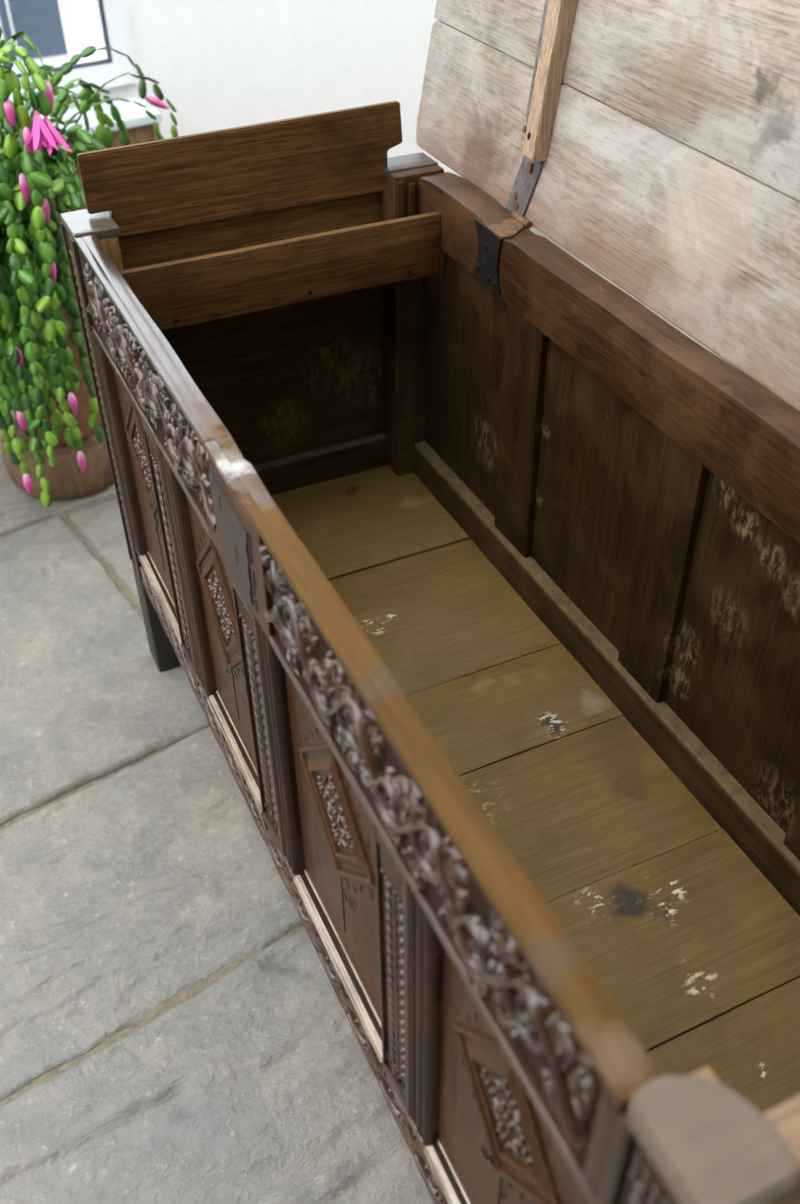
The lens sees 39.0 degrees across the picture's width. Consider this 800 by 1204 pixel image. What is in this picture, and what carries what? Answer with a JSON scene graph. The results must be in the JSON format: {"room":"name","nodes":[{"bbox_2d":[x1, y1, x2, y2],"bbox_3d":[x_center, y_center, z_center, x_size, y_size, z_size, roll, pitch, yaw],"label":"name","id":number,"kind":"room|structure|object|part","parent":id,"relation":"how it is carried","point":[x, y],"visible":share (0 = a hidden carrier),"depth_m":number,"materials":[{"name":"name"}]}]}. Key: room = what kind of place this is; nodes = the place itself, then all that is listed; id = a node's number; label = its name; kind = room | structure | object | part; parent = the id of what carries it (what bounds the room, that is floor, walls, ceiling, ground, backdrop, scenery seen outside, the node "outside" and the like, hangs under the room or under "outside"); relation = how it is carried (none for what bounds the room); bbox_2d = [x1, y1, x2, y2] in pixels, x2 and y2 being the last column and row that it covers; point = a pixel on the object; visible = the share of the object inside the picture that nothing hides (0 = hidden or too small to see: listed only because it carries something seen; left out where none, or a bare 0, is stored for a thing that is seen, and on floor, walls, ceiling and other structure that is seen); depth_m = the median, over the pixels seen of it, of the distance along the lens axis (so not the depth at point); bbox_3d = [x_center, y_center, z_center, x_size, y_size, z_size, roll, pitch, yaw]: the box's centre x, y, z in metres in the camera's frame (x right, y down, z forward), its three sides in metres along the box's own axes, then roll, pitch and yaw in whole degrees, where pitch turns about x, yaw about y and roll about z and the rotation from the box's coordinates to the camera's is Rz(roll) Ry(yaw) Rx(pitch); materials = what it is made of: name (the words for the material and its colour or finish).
{"room":"entrance hall","nodes":[
{"label":"entrance hall","id":0,"kind":"room"},
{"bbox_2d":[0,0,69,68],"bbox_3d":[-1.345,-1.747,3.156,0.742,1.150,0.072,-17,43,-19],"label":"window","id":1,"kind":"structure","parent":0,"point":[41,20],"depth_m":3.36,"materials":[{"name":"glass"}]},
{"bbox_3d":[-1.340,-1.542,3.317,0.740,0.030,0.030,-17,43,-19],"label":"rail","id":2,"kind":"part","parent":1,"relation":"part of","materials":[{"name":"white plastic"}]},
{"bbox_2d":[23,0,504,206],"bbox_3d":[-0.826,-1.632,1.900,5.600,2.520,0.160,-23,45,-24],"label":"wall","id":3,"kind":"structure","parent":0,"point":[221,64],"depth_m":2.57,"materials":[{"name":"white paint"}]},
{"bbox_2d":[9,0,136,102],"bbox_3d":[-1.050,-1.640,1.620,1.096,1.840,0.074,-23,45,-24],"label":"window","id":4,"kind":"structure","parent":3,"relation":"in","point":[110,17],"depth_m":2.35,"materials":[{"name":"white plastic"}]},
{"bbox_3d":[-1.045,-1.635,1.614,0.991,1.735,0.006,-23,45,-24],"label":"pane","id":5,"kind":"part","parent":4,"relation":"part of","materials":[{"name":"clear glass"}]},
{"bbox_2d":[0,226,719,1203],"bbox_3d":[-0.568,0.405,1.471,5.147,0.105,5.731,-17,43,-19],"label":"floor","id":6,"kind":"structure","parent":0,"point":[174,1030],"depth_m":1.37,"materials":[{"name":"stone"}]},
{"bbox_2d":[0,417,113,499],"bbox_3d":[-0.637,-0.293,2.155,0.234,0.097,0.234,-17,43,-19],"label":"plant pot","id":7,"kind":"object","parent":6,"relation":"on","point":[67,481],"visible":0.38,"depth_m":2.08,"materials":[{"name":"brown wood"}]},
{"bbox_2d":[0,27,177,507],"bbox_3d":[-0.661,-0.598,1.891,0.582,0.710,0.574,16,43,19],"label":"potted cactus","id":8,"kind":"object","parent":7,"relation":"on","point":[46,380],"visible":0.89,"depth_m":1.73,"materials":[{"name":"plant"}]},
{"bbox_2d":[36,116,72,154],"bbox_3d":[-0.505,-0.667,1.606,0.064,0.043,0.057,-13,42,-14],"label":"flower","id":9,"kind":"object","parent":8,"relation":"on","point":[47,135],"depth_m":1.60,"materials":[{"name":"pink plant"}]},
{"bbox_2d":[9,302,100,445],"bbox_3d":[-0.638,-0.438,2.034,0.214,0.280,0.214,-17,43,-19],"label":"leaves","id":10,"kind":"object","parent":8,"relation":"attached to","point":[83,396],"depth_m":2.04,"materials":[{"name":"plant"}]},
{"bbox_2d":[0,97,161,208],"bbox_3d":[-0.680,-0.787,2.441,0.370,0.488,0.135,-23,45,-24],"label":"base cabinet","id":11,"kind":"object","parent":6,"relation":"on","point":[139,125],"visible":0.16,"depth_m":2.32,"materials":[{"name":"paint"}]},
{"bbox_3d":[-0.654,-0.765,2.406,0.328,0.438,0.014,-23,45,-24],"label":"door","id":12,"kind":"part","parent":11,"relation":"part of","materials":[{"name":"brown wood"}]},
{"bbox_3d":[-0.535,-0.843,2.519,0.016,0.470,0.120,-23,45,-24],"label":"panel","id":13,"kind":"part","parent":11,"relation":"part of","materials":[{"name":"brown wood"}]},
{"bbox_2d":[60,0,799,1203],"bbox_3d":[0.124,-0.090,1.064,0.602,1.176,1.360,-17,43,-19],"label":"coffer","id":14,"kind":"object","parent":6,"relation":"on","point":[473,572],"visible":1,"depth_m":1.16,"materials":[{"name":"brown wood"}]},
{"bbox_3d":[-0.362,-0.441,1.320,0.055,0.014,0.074,-17,43,-19],"label":"post","id":15,"kind":"part","parent":14,"relation":"part of","materials":[{"name":"wood"}]},
{"bbox_3d":[-0.359,-0.245,1.485,0.045,0.508,0.075,-17,43,-19],"label":"corner post","id":16,"kind":"part","parent":14,"relation":"part of","materials":[{"name":"brown wood"}]},
{"bbox_3d":[-0.377,-0.240,1.479,0.008,0.508,0.074,-17,43,-19],"label":"post","id":17,"kind":"part","parent":14,"relation":"part of","materials":[{"name":"brown wood"}]},
{"bbox_3d":[-0.359,-0.199,1.462,0.016,0.322,0.036,-17,43,-19],"label":"reeded moulding","id":18,"kind":"part","parent":14,"relation":"part of","materials":[{"name":"brown wood"}]},
{"bbox_3d":[-0.305,-0.171,1.346,0.006,0.168,0.166,-17,43,-19],"label":"lozenge moulding","id":19,"kind":"part","parent":14,"relation":"part of","materials":[{"name":"brown wood"}]},
{"bbox_3d":[-0.303,-0.136,1.386,0.009,0.334,0.203,-17,43,-19],"label":"panel","id":20,"kind":"part","parent":14,"relation":"part of","materials":[{"name":"brown wood"}]},
{"bbox_3d":[-0.363,0.017,1.710,0.046,0.190,0.061,-17,43,-19],"label":"post leg","id":21,"kind":"part","parent":14,"relation":"part of","materials":[{"name":"brown wood"}]},
{"bbox_3d":[-0.233,-0.027,1.256,0.016,0.322,0.048,-17,43,-19],"label":"reeded moulding","id":22,"kind":"part","parent":14,"relation":"part of","materials":[{"name":"brown wood"}]},
{"bbox_3d":[-0.181,0.005,1.148,0.006,0.176,0.166,-17,43,-19],"label":"lozenge moulding","id":23,"kind":"part","parent":14,"relation":"part of","materials":[{"name":"brown wood"}]},
{"bbox_3d":[-0.175,0.039,1.176,0.009,0.334,0.195,-17,43,-19],"label":"panel","id":24,"kind":"part","parent":14,"relation":"part of","materials":[{"name":"brown wood"}]},
{"bbox_3d":[-0.140,-0.049,0.953,0.003,0.092,0.096,-17,43,-19],"label":"lock plate","id":25,"kind":"part","parent":14,"relation":"part of","materials":[{"name":"grey metal"}]},
{"bbox_3d":[-0.182,-0.526,1.373,0.405,0.106,0.012,-17,43,-19],"label":"till lid","id":26,"kind":"part","parent":14,"relation":"part of","materials":[{"name":"brown wood"}]},
{"bbox_3d":[-0.191,-0.471,1.434,0.366,0.109,0.020,-17,43,-19],"label":"rail","id":27,"kind":"part","parent":14,"relation":"part of","materials":[{"name":"brown wood"}]},
{"bbox_3d":[-0.189,-0.321,1.561,0.366,0.305,0.009,-17,43,-19],"label":"panel","id":28,"kind":"part","parent":14,"relation":"part of","materials":[{"name":"brown wood"}]},
{"bbox_3d":[-0.108,0.143,1.052,0.016,0.322,0.033,-17,43,-19],"label":"reeded moulding","id":29,"kind":"part","parent":14,"relation":"part of","materials":[{"name":"brown wood"}]},
{"bbox_3d":[-0.117,0.262,1.214,0.025,0.077,1.121,-17,43,-19],"label":"rail","id":30,"kind":"part","parent":14,"relation":"part of","materials":[{"name":"brown wood"}]},
{"bbox_3d":[-0.195,-0.159,1.686,0.382,0.118,0.028,-17,43,-19],"label":"rail","id":31,"kind":"part","parent":14,"relation":"part of","materials":[{"name":"brown wood"}]},
{"bbox_3d":[-0.048,0.212,0.968,0.008,0.334,0.220,-17,43,-19],"label":"panel","id":32,"kind":"part","parent":14,"relation":"part of","materials":[{"name":"brown wood"}]},
{"bbox_3d":[-0.053,0.174,0.934,0.006,0.168,0.162,-17,43,-19],"label":"lozenge moulding","id":33,"kind":"part","parent":14,"relation":"part of","materials":[{"name":"brown wood"}]},
{"bbox_3d":[-0.122,-0.054,0.942,0.020,0.122,1.113,-17,43,-19],"label":"rail","id":34,"kind":"part","parent":14,"relation":"part of","materials":[{"name":"brown wood"}]},
{"bbox_3d":[0.007,-0.566,1.461,0.073,0.008,0.048,-17,43,-19],"label":"post","id":35,"kind":"part","parent":14,"relation":"part of","materials":[{"name":"brown wood"}]},
{"bbox_3d":[0.013,-0.365,1.618,0.074,0.515,0.068,-17,43,-19],"label":"corner post","id":36,"kind":"part","parent":14,"relation":"part of","materials":[{"name":"brown wood"}]},
{"bbox_3d":[0.020,0.317,0.843,0.016,0.322,0.031,-17,43,-19],"label":"reeded moulding","id":37,"kind":"part","parent":14,"relation":"part of","materials":[{"name":"brown wood"}]},
{"bbox_3d":[0.089,-0.290,1.510,0.009,0.348,0.237,-17,43,-19],"label":"panel","id":38,"kind":"part","parent":14,"relation":"part of","materials":[{"name":"brown wood"}]},
{"bbox_3d":[0.102,-0.404,1.321,0.006,0.068,0.065,-17,43,-19],"label":"hinge plate","id":39,"kind":"part","parent":14,"relation":"part of","materials":[{"name":"black metal"}]},
{"bbox_3d":[0.069,0.331,0.727,0.006,0.168,0.144,-17,43,-19],"label":"lozenge moulding","id":40,"kind":"part","parent":14,"relation":"part of","materials":[{"name":"brown wood"}]},
{"bbox_3d":[0.076,0.380,0.766,0.009,0.334,0.200,-17,43,-19],"label":"panel","id":41,"kind":"part","parent":14,"relation":"part of","materials":[{"name":"brown wood"}]},
{"bbox_3d":[0.218,-0.114,1.299,0.009,0.348,0.224,-17,43,-19],"label":"panel","id":42,"kind":"part","parent":14,"relation":"part of","materials":[{"name":"brown wood"}]},
{"bbox_3d":[0.277,0.124,1.340,0.046,0.119,1.121,-17,43,-19],"label":"rail","id":43,"kind":"part","parent":14,"relation":"part of","materials":[{"name":"brown wood"}]},
{"bbox_3d":[0.281,-0.196,1.075,0.045,0.085,1.119,-17,43,-19],"label":"rail","id":44,"kind":"part","parent":14,"relation":"part of","materials":[{"name":"brown wood"}]},
{"bbox_3d":[0.123,0.442,0.660,0.008,0.508,0.062,-17,43,-19],"label":"post","id":45,"kind":"part","parent":14,"relation":"part of","materials":[{"name":"brown wood"}]},
{"bbox_3d":[0.138,0.240,0.503,0.054,0.016,0.065,-17,43,-19],"label":"post","id":46,"kind":"part","parent":14,"relation":"part of","materials":[{"name":"brown wood"}]},
{"bbox_3d":[0.343,0.056,1.095,0.009,0.348,0.222,-17,43,-19],"label":"panel","id":47,"kind":"part","parent":14,"relation":"part of","materials":[{"name":"brown wood"}]},
{"bbox_3d":[0.142,0.436,0.666,0.045,0.508,0.064,-17,43,-19],"label":"corner post","id":48,"kind":"part","parent":14,"relation":"part of","materials":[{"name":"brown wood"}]},
{"bbox_3d":[0.322,0.233,0.588,0.354,0.110,0.029,-17,43,-19],"label":"rail","id":49,"kind":"part","parent":14,"relation":"part of","materials":[{"name":"brown wood"}]},
{"label":"outside","id":50,"kind":"structure","parent":0,"visible":0},
{"bbox_2d":[6,0,98,60],"bbox_3d":[-0.394,0.296,1.968,60.000,0.330,60.000,-17,43,-19],"label":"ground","id":51,"kind":"structure","parent":50,"point":[76,15],"depth_m":5.31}
]}

